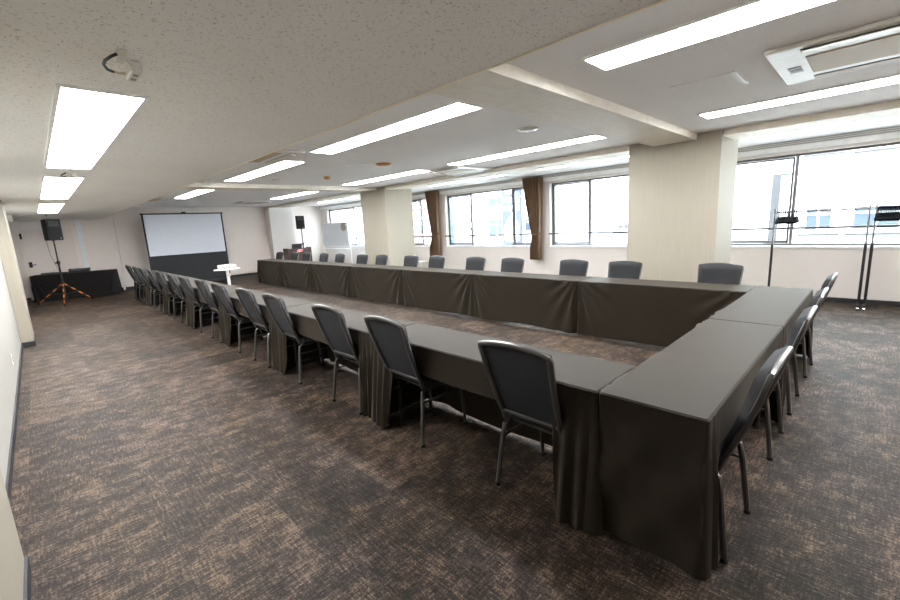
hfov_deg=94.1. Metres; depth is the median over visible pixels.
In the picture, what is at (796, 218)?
clothes hanger
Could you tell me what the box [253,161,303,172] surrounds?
diffuser
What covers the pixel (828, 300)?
baseboard
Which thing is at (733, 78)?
ceiling hatch
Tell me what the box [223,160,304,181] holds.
recessed light
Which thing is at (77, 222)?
trim
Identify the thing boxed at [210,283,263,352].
banquet chair
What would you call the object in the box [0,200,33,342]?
wall
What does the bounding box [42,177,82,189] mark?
diffuser
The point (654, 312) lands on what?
tablecloth
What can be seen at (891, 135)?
trim
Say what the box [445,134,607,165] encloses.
recessed light
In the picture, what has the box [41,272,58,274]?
laptop
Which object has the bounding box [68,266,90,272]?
mixer
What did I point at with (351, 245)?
window sill
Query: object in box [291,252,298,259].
banquet chair
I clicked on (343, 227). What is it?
wall clock
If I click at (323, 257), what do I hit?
banquet chair
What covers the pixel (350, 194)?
ceiling beam
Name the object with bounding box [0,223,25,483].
wall
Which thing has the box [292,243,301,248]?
laptop
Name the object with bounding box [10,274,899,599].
floor
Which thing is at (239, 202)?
air conditioner
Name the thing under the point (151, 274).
banquet chair
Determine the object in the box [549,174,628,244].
window
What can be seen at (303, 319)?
tablecloth
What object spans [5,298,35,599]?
baseboard
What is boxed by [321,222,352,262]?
whiteboard
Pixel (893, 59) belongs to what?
outlet
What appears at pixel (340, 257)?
banquet chair
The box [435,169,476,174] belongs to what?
grille
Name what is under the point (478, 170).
outlet
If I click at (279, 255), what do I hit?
banquet chair
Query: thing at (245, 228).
wall
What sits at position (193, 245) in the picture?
projection screen
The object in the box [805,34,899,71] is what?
grille
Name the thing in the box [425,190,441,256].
curtain
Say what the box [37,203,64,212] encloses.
recessed light
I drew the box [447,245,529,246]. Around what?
window sill
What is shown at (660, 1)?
trim
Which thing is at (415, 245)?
window sill
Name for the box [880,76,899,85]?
diffuser
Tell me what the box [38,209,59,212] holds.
diffuser
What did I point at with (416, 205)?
building
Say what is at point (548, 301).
tablecloth
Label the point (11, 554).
wall
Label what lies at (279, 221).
wall pillar
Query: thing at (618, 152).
ceiling beam
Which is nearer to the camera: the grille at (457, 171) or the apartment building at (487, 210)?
the grille at (457, 171)
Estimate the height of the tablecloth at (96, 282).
0.689 m
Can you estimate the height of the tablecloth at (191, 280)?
0.689 m
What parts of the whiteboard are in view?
panel, panel frame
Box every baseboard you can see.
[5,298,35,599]
[27,272,257,300]
[825,297,899,305]
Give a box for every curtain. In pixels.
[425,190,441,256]
[522,176,542,259]
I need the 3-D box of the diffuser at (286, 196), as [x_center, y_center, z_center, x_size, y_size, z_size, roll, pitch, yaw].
[-4.753,-2.941,11.971,0.297,0.008,1.232,-13,14,-43]
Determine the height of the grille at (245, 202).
0.006 m
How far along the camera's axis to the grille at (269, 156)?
5.42 m
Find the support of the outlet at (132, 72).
attached to the ceiling at (228, 84)
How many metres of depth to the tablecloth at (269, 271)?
12.34 m
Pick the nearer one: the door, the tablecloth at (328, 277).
the tablecloth at (328, 277)
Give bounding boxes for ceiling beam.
[180,182,376,192]
[269,192,359,207]
[385,146,628,189]
[429,63,696,145]
[723,100,899,139]
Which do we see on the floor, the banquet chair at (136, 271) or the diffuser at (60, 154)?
the banquet chair at (136, 271)
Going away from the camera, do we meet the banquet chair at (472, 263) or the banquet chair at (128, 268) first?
the banquet chair at (472, 263)
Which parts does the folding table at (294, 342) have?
leg, leg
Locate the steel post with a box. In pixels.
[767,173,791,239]
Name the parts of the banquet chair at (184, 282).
backrest, frame, leg, seat, leg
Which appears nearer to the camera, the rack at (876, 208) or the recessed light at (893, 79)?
the recessed light at (893, 79)
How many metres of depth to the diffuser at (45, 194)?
5.64 m
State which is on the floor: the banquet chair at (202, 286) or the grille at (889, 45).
the banquet chair at (202, 286)
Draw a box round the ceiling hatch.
[670,71,748,96]
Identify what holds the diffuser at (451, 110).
attached to the recessed light at (457, 108)
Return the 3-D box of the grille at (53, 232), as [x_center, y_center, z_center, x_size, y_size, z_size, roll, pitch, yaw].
[-9.762,-1.656,10.357,0.015,0.292,0.270,1,11,20]
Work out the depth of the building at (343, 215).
28.64 m
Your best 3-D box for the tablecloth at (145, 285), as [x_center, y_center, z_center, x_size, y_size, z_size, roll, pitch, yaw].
[-7.394,-0.344,10.397,0.587,0.689,1.887,-13,14,-43]
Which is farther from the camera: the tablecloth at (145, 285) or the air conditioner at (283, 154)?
the tablecloth at (145, 285)
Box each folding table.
[235,319,262,344]
[293,340,324,373]
[397,378,432,423]
[753,410,760,428]
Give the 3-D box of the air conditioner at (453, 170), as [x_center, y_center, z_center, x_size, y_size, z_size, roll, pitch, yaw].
[0.134,-2.449,7.965,0.950,0.045,0.950,-13,14,-43]
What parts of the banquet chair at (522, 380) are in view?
leg, backrest, frame, seat, seat frame, leg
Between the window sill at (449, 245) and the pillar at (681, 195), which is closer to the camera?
the pillar at (681, 195)
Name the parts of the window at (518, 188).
sash, handrail, sash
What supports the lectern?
on the floor
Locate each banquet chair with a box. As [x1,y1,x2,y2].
[125,265,142,300]
[131,266,144,302]
[138,267,160,308]
[146,269,163,313]
[154,271,180,318]
[166,273,186,325]
[177,276,214,332]
[195,279,221,342]
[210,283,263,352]
[235,288,270,367]
[262,294,340,383]
[276,252,283,258]
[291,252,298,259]
[302,252,310,260]
[311,304,362,414]
[319,253,328,261]
[335,253,345,262]
[356,254,368,263]
[364,316,467,447]
[375,254,387,264]
[403,255,418,266]
[428,256,445,267]
[465,257,485,270]
[478,340,562,485]
[501,257,524,272]
[559,259,588,275]
[608,260,642,278]
[697,262,743,284]
[718,346,793,564]
[761,305,817,460]
[786,287,828,415]
[799,272,838,377]
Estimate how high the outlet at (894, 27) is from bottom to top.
0.016 m
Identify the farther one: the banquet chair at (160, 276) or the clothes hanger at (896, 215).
the banquet chair at (160, 276)
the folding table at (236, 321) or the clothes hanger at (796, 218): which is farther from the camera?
the clothes hanger at (796, 218)
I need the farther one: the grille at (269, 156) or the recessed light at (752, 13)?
the grille at (269, 156)
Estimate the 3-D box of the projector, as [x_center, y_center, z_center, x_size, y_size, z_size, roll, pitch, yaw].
[-4.988,-0.744,9.334,0.275,0.091,0.300,1,11,22]
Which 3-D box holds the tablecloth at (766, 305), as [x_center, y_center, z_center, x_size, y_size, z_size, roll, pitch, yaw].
[2.758,0.348,3.694,1.862,0.689,0.571,-13,14,-43]
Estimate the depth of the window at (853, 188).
11.91 m
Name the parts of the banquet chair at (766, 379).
seat, leg, leg, backrest, frame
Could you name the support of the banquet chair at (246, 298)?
on the floor
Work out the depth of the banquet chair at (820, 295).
3.05 m
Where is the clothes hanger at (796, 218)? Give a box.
[792,210,798,223]
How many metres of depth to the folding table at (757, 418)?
2.88 m
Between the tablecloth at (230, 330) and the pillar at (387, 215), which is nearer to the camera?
the tablecloth at (230, 330)
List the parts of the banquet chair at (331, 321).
frame, backrest, leg, seat, leg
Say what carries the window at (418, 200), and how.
in the wall at (808, 268)
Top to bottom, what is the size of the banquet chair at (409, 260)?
0.914 m
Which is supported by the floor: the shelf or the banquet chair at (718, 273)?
the banquet chair at (718, 273)
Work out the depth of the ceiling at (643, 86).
4.02 m
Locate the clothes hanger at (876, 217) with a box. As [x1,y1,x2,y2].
[874,206,879,221]
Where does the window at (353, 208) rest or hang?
in the wall at (808, 268)
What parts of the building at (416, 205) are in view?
pane, pane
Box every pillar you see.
[264,206,295,259]
[360,186,415,265]
[627,129,737,281]
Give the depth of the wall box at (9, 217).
8.92 m
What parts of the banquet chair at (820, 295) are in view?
leg, leg, backrest, frame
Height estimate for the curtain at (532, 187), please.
1.925 m
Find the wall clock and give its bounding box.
[340,222,345,230]
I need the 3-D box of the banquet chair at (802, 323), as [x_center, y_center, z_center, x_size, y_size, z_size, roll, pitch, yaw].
[1.943,0.467,2.706,0.456,0.914,0.578,-13,14,-44]
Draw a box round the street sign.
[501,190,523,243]
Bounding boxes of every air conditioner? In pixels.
[149,197,175,200]
[232,201,270,203]
[248,149,304,163]
[422,166,491,175]
[764,16,899,84]
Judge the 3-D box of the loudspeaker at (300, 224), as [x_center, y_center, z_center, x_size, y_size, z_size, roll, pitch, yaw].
[-5.609,-2.903,15.724,0.313,0.501,0.300,-5,10,-10]
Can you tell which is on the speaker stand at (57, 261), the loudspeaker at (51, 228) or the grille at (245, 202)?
the loudspeaker at (51, 228)
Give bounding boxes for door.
[17,227,80,299]
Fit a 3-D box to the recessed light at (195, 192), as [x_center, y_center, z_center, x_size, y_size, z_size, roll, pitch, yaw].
[-6.063,-2.486,9.840,0.333,0.012,2.509,-13,14,-43]
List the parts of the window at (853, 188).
pane, pane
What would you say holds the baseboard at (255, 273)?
attached to the wall at (245, 228)
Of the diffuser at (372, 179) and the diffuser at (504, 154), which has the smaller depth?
the diffuser at (504, 154)
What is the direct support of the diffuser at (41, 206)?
attached to the recessed light at (42, 207)
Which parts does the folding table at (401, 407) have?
leg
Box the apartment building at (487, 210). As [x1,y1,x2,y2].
[453,186,557,243]
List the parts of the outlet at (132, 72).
mount plate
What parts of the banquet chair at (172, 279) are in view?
frame, backrest, leg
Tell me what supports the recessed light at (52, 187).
in the ceiling at (228, 84)
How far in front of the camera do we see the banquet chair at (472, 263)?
7.29 m
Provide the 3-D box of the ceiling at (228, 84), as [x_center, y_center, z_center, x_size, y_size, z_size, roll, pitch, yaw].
[-4.569,-1.553,5.160,2.010,0.330,18.700,-13,14,-43]
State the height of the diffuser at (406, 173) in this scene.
0.008 m
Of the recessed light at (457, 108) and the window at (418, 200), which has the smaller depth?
the recessed light at (457, 108)
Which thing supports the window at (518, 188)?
in the wall at (808, 268)
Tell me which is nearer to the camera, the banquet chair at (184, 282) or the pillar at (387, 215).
the banquet chair at (184, 282)
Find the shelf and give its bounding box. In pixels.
[214,268,239,270]
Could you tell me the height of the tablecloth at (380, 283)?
0.689 m
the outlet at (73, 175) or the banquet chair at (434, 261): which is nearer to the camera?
the outlet at (73, 175)
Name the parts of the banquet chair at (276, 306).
backrest, frame, seat, leg, seat frame, leg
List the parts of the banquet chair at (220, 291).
frame, backrest, seat, leg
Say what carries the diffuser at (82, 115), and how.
attached to the recessed light at (85, 122)
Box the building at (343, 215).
[331,207,363,244]
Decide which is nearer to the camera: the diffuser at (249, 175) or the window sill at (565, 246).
the diffuser at (249, 175)
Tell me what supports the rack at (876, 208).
on the floor
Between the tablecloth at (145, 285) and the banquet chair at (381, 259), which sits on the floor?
the banquet chair at (381, 259)
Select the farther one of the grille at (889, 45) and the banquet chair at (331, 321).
the banquet chair at (331, 321)
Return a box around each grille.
[48,227,62,238]
[242,202,261,203]
[250,153,281,161]
[296,221,303,227]
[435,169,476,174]
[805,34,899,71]
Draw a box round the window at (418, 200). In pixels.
[412,199,429,244]
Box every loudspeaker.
[40,219,63,240]
[295,216,304,228]
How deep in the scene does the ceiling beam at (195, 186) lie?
8.94 m
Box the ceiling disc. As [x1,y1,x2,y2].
[376,163,390,165]
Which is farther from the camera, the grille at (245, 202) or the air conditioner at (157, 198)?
the grille at (245, 202)
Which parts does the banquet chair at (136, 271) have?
frame, backrest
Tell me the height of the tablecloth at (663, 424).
0.689 m
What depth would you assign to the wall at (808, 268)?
7.12 m
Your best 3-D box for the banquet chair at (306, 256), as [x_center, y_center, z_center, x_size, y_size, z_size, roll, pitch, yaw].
[-4.218,-0.857,11.757,0.578,0.914,0.456,-12,14,-42]
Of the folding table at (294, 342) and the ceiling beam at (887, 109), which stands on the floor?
the folding table at (294, 342)
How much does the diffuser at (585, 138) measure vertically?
0.008 m
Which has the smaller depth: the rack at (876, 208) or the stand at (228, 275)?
the rack at (876, 208)
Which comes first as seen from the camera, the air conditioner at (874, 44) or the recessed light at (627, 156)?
the air conditioner at (874, 44)
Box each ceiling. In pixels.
[0,0,659,220]
[131,0,899,207]
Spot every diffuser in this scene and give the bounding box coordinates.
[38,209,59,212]
[39,204,62,208]
[41,190,73,198]
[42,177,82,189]
[47,141,107,168]
[51,87,143,144]
[175,194,198,198]
[188,190,211,193]
[226,172,267,180]
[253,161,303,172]
[273,195,297,198]
[293,192,314,195]
[313,133,390,153]
[344,178,383,184]
[370,103,479,134]
[380,170,425,178]
[449,152,520,164]
[513,136,603,152]
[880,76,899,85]
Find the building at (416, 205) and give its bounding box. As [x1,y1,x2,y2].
[412,200,431,243]
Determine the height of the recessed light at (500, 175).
0.030 m
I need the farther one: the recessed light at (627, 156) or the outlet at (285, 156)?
the recessed light at (627, 156)
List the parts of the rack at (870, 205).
rail, rail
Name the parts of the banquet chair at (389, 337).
leg, backrest, frame, seat, seat frame, leg, leg, leg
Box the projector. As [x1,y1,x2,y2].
[217,264,235,268]
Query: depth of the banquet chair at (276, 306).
4.19 m
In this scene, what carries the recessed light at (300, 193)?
in the ceiling at (643, 86)
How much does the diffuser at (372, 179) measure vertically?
0.008 m
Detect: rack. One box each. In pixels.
[767,204,871,310]
[862,204,899,310]
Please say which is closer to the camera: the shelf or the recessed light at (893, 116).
the recessed light at (893, 116)
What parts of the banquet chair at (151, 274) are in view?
frame, backrest, leg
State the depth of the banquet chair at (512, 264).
6.73 m
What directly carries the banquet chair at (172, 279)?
on the floor
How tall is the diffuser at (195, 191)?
0.008 m
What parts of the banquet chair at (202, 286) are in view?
frame, backrest, leg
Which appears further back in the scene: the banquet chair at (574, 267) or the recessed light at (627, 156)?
the recessed light at (627, 156)
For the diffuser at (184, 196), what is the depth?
10.21 m
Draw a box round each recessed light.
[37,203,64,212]
[39,176,85,198]
[43,83,148,169]
[175,190,212,198]
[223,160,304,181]
[270,192,315,198]
[309,101,483,153]
[341,169,430,184]
[433,175,502,185]
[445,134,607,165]
[540,156,628,169]
[581,0,837,71]
[697,74,899,118]
[753,116,898,137]
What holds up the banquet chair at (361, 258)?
on the floor
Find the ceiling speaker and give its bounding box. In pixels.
[518,126,537,131]
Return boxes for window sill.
[330,245,364,246]
[415,245,429,246]
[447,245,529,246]
[550,245,626,247]
[731,245,899,248]
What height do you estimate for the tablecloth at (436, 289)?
0.689 m
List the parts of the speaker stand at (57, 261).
leg, leg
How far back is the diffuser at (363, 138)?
4.91 m
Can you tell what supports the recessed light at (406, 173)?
in the ceiling at (643, 86)
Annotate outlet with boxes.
[60,171,77,177]
[102,48,141,81]
[265,154,295,163]
[428,168,457,173]
[457,170,485,175]
[800,24,899,52]
[814,56,899,78]
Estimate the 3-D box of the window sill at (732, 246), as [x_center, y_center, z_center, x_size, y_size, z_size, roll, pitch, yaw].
[5.857,-0.838,6.580,0.190,0.040,3.398,-13,14,-43]
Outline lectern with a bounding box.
[283,247,312,260]
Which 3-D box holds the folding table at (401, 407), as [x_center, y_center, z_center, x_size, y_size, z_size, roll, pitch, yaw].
[0.224,0.653,2.785,0.417,0.694,1.761,-13,14,-43]
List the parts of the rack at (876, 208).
rail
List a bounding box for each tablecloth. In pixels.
[30,269,122,301]
[134,270,166,304]
[147,273,186,313]
[165,277,216,325]
[189,283,253,343]
[224,290,312,370]
[257,259,293,285]
[278,302,415,417]
[282,260,322,290]
[312,262,364,296]
[351,264,416,304]
[371,323,634,534]
[402,267,487,316]
[473,271,590,332]
[577,277,755,346]
[598,319,782,579]
[709,286,812,421]
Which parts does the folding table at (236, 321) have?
leg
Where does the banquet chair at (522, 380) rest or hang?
on the floor
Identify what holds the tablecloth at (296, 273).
on the folding table
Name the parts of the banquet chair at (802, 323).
leg, leg, backrest, frame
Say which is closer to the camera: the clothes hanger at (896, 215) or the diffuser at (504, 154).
the clothes hanger at (896, 215)
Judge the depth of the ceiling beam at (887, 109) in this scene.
4.79 m
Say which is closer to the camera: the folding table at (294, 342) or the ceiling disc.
the folding table at (294, 342)
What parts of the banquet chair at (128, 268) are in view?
backrest, frame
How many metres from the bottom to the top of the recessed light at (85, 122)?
0.012 m
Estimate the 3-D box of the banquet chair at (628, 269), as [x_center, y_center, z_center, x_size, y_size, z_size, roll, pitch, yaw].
[2.135,-0.030,5.394,0.578,0.914,0.456,-12,14,-42]
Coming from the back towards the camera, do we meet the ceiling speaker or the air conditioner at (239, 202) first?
the air conditioner at (239, 202)
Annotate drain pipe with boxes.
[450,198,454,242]
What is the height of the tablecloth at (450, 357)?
0.689 m
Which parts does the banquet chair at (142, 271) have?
backrest, frame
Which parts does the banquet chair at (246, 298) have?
backrest, frame, leg, leg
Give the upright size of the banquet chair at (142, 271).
0.914 m
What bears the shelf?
attached to the stand at (228, 275)
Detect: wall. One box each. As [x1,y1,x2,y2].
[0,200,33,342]
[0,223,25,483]
[0,469,23,599]
[8,206,325,299]
[321,138,899,301]
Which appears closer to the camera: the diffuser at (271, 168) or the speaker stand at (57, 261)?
the diffuser at (271, 168)
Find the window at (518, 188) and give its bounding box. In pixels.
[445,187,530,244]
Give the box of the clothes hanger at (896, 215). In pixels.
[895,205,898,220]
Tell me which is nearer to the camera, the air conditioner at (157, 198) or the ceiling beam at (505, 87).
the ceiling beam at (505, 87)
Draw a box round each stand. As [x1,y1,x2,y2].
[37,241,92,305]
[214,268,239,284]
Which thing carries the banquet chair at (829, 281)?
on the floor
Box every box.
[6,215,12,221]
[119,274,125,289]
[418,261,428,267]
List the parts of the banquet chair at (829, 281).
leg, leg, backrest, frame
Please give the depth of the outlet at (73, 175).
4.03 m
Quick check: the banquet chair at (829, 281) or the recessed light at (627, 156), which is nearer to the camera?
the banquet chair at (829, 281)
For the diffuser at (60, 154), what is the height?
0.008 m
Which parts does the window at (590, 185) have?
sash, handrail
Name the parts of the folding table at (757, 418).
leg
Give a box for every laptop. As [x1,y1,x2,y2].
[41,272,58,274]
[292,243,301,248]
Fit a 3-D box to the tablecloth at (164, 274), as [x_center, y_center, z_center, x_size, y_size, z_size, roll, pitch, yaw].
[-6.115,-0.179,9.123,0.593,0.689,1.866,-13,14,-43]
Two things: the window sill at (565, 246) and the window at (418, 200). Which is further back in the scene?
the window at (418, 200)
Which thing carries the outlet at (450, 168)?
attached to the air conditioner at (453, 170)
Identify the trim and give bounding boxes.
[74,220,88,267]
[104,0,667,217]
[320,131,899,209]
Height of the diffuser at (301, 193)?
0.008 m
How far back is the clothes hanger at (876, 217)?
5.72 m
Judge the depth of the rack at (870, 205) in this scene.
6.04 m
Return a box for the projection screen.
[140,212,231,281]
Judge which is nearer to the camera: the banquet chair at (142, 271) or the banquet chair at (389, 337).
the banquet chair at (389, 337)
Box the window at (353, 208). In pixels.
[329,206,360,244]
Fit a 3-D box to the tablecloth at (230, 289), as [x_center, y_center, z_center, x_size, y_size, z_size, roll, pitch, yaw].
[-3.585,0.152,6.580,0.613,0.689,1.869,-13,14,-43]
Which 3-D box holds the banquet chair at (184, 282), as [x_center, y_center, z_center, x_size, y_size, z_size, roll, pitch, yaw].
[-4.013,0.024,6.841,0.578,0.914,0.456,-13,14,-43]
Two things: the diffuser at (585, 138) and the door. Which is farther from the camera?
the door
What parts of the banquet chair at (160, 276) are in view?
frame, backrest, leg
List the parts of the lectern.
panel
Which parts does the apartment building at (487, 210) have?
pane, pane, pane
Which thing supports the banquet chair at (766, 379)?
on the floor

